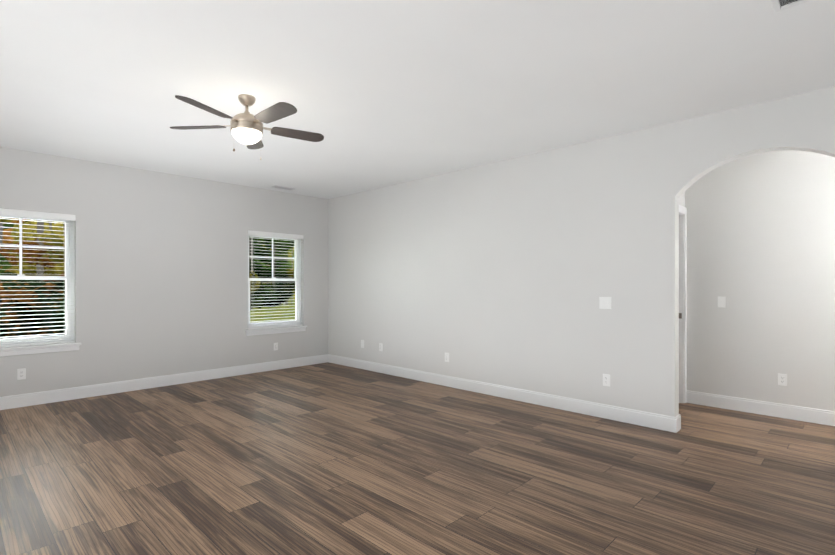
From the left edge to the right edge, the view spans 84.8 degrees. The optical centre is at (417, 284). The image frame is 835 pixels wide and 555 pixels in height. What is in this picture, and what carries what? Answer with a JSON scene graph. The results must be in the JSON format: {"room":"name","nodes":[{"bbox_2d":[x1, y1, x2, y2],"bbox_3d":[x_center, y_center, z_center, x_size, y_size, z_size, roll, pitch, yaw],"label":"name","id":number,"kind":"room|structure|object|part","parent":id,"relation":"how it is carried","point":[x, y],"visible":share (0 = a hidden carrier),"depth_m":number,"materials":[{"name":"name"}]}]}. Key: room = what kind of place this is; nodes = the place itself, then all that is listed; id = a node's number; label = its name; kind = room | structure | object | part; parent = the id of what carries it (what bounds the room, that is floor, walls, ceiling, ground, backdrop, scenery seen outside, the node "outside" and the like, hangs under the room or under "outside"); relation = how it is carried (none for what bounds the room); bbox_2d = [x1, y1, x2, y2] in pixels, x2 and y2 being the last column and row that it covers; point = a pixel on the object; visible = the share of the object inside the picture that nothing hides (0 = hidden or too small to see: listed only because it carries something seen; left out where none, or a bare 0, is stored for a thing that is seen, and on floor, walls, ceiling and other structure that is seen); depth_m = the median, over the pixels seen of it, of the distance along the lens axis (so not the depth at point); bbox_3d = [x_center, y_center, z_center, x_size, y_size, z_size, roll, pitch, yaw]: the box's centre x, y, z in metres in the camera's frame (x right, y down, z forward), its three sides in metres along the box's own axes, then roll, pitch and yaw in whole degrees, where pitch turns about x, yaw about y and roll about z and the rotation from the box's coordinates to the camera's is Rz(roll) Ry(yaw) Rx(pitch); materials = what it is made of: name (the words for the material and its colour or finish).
{"room":"empty living room","nodes":[
{"label":"empty living room","id":0,"kind":"room"},
{"bbox_2d":[0,147,327,396],"bbox_3d":[-2.611,-0.065,6.659,0.160,2.740,9.700,0,0,44],"label":"wall","id":1,"kind":"structure","parent":0,"point":[161,273],"depth_m":5.82,"materials":[{"name":"grey paint"}]},
{"bbox_2d":[17,368,25,379],"bbox_3d":[-4.221,0.956,4.875,0.007,0.116,0.071,0,0,44],"label":"outlet","id":2,"kind":"object","parent":1,"relation":"attached to","point":[21,374],"visible":1,"depth_m":4.87,"materials":[{"name":"white plastic"}]},
{"bbox_2d":[0,215,73,345],"bbox_3d":[-4.302,-0.064,4.963,0.085,1.480,0.950,0,0,44],"label":"window unit","id":3,"kind":"structure","parent":1,"relation":"in","point":[69,255],"depth_m":5.15,"materials":[{"name":"white plastic"}]},
{"bbox_2d":[0,208,75,347],"bbox_3d":[-4.239,-0.065,4.902,0.084,1.454,0.924,0,0,44],"label":"window blind","id":4,"kind":"object","parent":3,"relation":"attached to","point":[33,214],"visible":0.94,"depth_m":4.98,"materials":[{"name":"white plastic"}]},
{"bbox_2d":[0,342,80,356],"bbox_3d":[-4.230,0.708,4.893,0.115,0.085,1.020,0,0,44],"label":"window sill","id":5,"kind":"structure","parent":1,"relation":"attached to","point":[32,349],"depth_m":4.97,"materials":[{"name":"white wood"}]},
{"bbox_2d":[0,354,327,409],"bbox_3d":[-3.637,1.238,5.472,0.018,0.135,6.166,0,0,44],"label":"baseboard","id":6,"kind":"structure","parent":1,"relation":"attached to","point":[29,399],"depth_m":5.71,"materials":[{"name":"white wood"}]},
{"bbox_2d":[248,235,300,327],"bbox_3d":[-2.237,-0.065,7.097,0.085,1.480,0.950,0,0,44],"label":"window unit","id":7,"kind":"structure","parent":1,"relation":"in","point":[297,267],"depth_m":7.21,"materials":[{"name":"white plastic"}]},
{"bbox_2d":[248,230,302,329],"bbox_3d":[-2.174,-0.066,7.037,0.084,1.454,0.924,0,0,44],"label":"window blind","id":8,"kind":"object","parent":7,"relation":"attached to","point":[272,234],"visible":0.81,"depth_m":7.03,"materials":[{"name":"white plastic"}]},
{"bbox_2d":[245,326,306,335],"bbox_3d":[-2.165,0.708,7.028,0.115,0.085,1.020,0,0,44],"label":"window sill","id":9,"kind":"structure","parent":1,"relation":"attached to","point":[252,332],"depth_m":6.97,"materials":[{"name":"white wood"}]},
{"bbox_2d":[0,362,834,554],"bbox_3d":[1.051,1.366,3.117,10.351,0.120,9.700,0,0,44],"label":"floor","id":10,"kind":"structure","parent":0,"point":[327,458],"depth_m":3.13,"materials":[{"name":"wood"}]},
{"bbox_2d":[0,0,834,198],"bbox_3d":[1.051,-1.494,3.116,10.351,0.120,9.700,0,0,44],"label":"ceiling","id":11,"kind":"structure","parent":0,"point":[379,93],"depth_m":3.14,"materials":[{"name":"paint"}]},
{"bbox_2d":[170,94,323,159],"bbox_3d":[-1.271,-1.191,3.486,1.132,0.487,1.166,0,0,44],"label":"ceiling fan","id":12,"kind":"object","parent":11,"relation":"hanging from","point":[247,127],"visible":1,"depth_m":3.43,"materials":[{"name":"silver metal"}]},
{"bbox_2d":[271,185,294,190],"bbox_3d":[-1.990,-1.428,6.775,0.130,0.013,0.330,0,0,44],"label":"ceiling vent","id":13,"kind":"object","parent":11,"relation":"in","point":[281,187],"visible":1,"depth_m":6.75,"materials":[{"name":"white metal"}]},
{"bbox_2d":[771,0,811,11],"bbox_3d":[1.878,-1.427,1.968,0.605,0.013,0.600,0,0,44],"label":"ceiling vent","id":14,"kind":"object","parent":11,"relation":"in","point":[779,5],"visible":0.98,"depth_m":2.32,"materials":[{"name":"white metal"}]},
{"bbox_2d":[328,87,834,416],"bbox_3d":[2.201,-0.064,4.197,10.201,2.740,0.120,0,0,44],"label":"wall","id":15,"kind":"structure","parent":0,"point":[509,272],"depth_m":4.89,"materials":[{"name":"grey paint"}]},
{"bbox_2d":[379,343,382,350],"bbox_3d":[-0.543,0.928,6.763,0.071,0.116,0.007,0,0,44],"label":"outlet","id":16,"kind":"object","parent":15,"relation":"attached to","point":[380,346],"visible":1,"depth_m":6.76,"materials":[{"name":"white plastic"}]},
{"bbox_2d":[445,353,448,361],"bbox_3d":[0.377,0.935,5.873,0.071,0.116,0.007,0,0,44],"label":"outlet","id":17,"kind":"object","parent":15,"relation":"attached to","point":[446,357],"visible":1,"depth_m":5.87,"materials":[{"name":"white plastic"}]},
{"bbox_2d":[328,354,679,432],"bbox_3d":[0.400,1.238,5.848,5.235,0.135,0.018,0,0,44],"label":"baseboard","id":18,"kind":"structure","parent":15,"relation":"attached to","point":[673,424],"depth_m":5.01,"materials":[{"name":"white wood"}]},
{"bbox_2d":[599,297,610,308],"bbox_3d":[1.829,0.181,4.461,0.116,0.116,0.018,0,0,44],"label":"double light switch","id":19,"kind":"object","parent":15,"relation":"attached to","point":[604,302],"visible":1,"depth_m":4.46,"materials":[{"name":"white plastic"}]},
{"bbox_2d":[603,374,609,386],"bbox_3d":[1.841,0.933,4.457,0.071,0.116,0.007,0,0,44],"label":"outlet","id":20,"kind":"object","parent":15,"relation":"attached to","point":[606,379],"visible":1,"depth_m":4.45,"materials":[{"name":"white plastic"}]},
{"bbox_2d":[679,192,684,206],"bbox_3d":[3.237,-0.059,5.441,0.120,2.750,3.119,0,0,44],"label":"wall","id":21,"kind":"structure","parent":0,"point":[682,200],"depth_m":5.01,"materials":[{"name":"grey paint"}]},
{"bbox_2d":[679,205,686,402],"bbox_3d":[2.588,0.229,4.769,0.156,2.154,0.967,0,0,44],"label":"door frame","id":22,"kind":"structure","parent":21,"relation":"attached to","point":[682,302],"depth_m":5.03,"materials":[{"name":"white wood"}]},
{"bbox_2d":[685,150,834,410],"bbox_3d":[4.109,-0.064,4.054,3.300,2.740,0.120,0,0,44],"label":"wall","id":23,"kind":"structure","parent":0,"point":[761,242],"depth_m":4.58,"materials":[{"name":"grey paint"}]},
{"bbox_2d":[718,296,725,307],"bbox_3d":[3.210,0.186,4.828,0.071,0.116,0.018,0,0,44],"label":"light switch","id":24,"kind":"object","parent":23,"relation":"attached to","point":[722,302],"visible":1,"depth_m":4.83,"materials":[{"name":"white plastic"}]},
{"bbox_2d":[686,390,834,425],"bbox_3d":[4.062,1.238,4.007,3.060,0.135,0.015,0,0,44],"label":"baseboard","id":25,"kind":"structure","parent":23,"relation":"attached to","point":[819,416],"depth_m":4.58,"materials":[{"name":"white wood"}]},
{"bbox_2d":[778,373,786,385],"bbox_3d":[3.576,0.934,4.482,0.071,0.116,0.007,0,0,44],"label":"outlet","id":26,"kind":"object","parent":23,"relation":"attached to","point":[782,379],"visible":1,"depth_m":4.48,"materials":[{"name":"white plastic"}]},
{"label":"outside","id":27,"kind":"structure","parent":0,"visible":0},
{"bbox_2d":[58,247,294,299],"bbox_3d":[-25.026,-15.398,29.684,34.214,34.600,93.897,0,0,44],"label":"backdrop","id":28,"kind":"structure","parent":27,"point":[290,264],"depth_m":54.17,"materials":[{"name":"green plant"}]},
{"bbox_2d":[250,300,294,322],"bbox_3d":[-18.788,1.861,39.075,68.129,0.120,110.000,0,0,44],"label":"lawn","id":29,"kind":"structure","parent":27,"point":[287,314],"depth_m":28.36,"materials":[{"name":"green plant"}]},
{"bbox_2d":[0,217,2,243],"bbox_3d":[-15.330,-6.141,15.921,5.788,15.990,6.501,0,0,44],"label":"tree","id":30,"kind":"object","parent":29,"relation":"on","point":[1,233],"depth_m":15.80,"materials":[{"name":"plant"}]},
{"bbox_2d":[37,220,43,281],"bbox_3d":[-10.860,-6.302,14.124,6.338,16.313,5.079,0,0,44],"label":"tree","id":31,"kind":"object","parent":29,"relation":"on","point":[40,270],"depth_m":13.85,"materials":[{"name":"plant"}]},
{"bbox_2d":[0,217,294,338],"bbox_3d":[-14.828,-2.692,24.848,24.860,10.686,29.199,0,0,44],"label":"tree","id":32,"kind":"object","parent":29,"relation":"on","point":[259,288],"depth_m":13.74,"materials":[{"name":"green plant"}]},
{"bbox_2d":[250,238,252,309],"bbox_3d":[-11.859,-3.967,33.110,3.284,11.638,3.724,0,0,44],"label":"tree","id":33,"kind":"object","parent":29,"relation":"on","point":[251,259],"depth_m":32.89,"materials":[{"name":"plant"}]},
{"bbox_2d":[271,238,293,304],"bbox_3d":[-11.361,-3.193,38.581,4.140,10.089,3.968,0,0,44],"label":"tree","id":34,"kind":"object","parent":29,"relation":"on","point":[285,246],"depth_m":37.86,"materials":[{"name":"green plant"}]},
{"bbox_3d":[-11.255,-5.435,38.478,3.846,5.606,3.968,0,0,44],"label":"crown","id":35,"kind":"part","parent":34,"relation":"part of","materials":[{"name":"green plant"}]}
]}

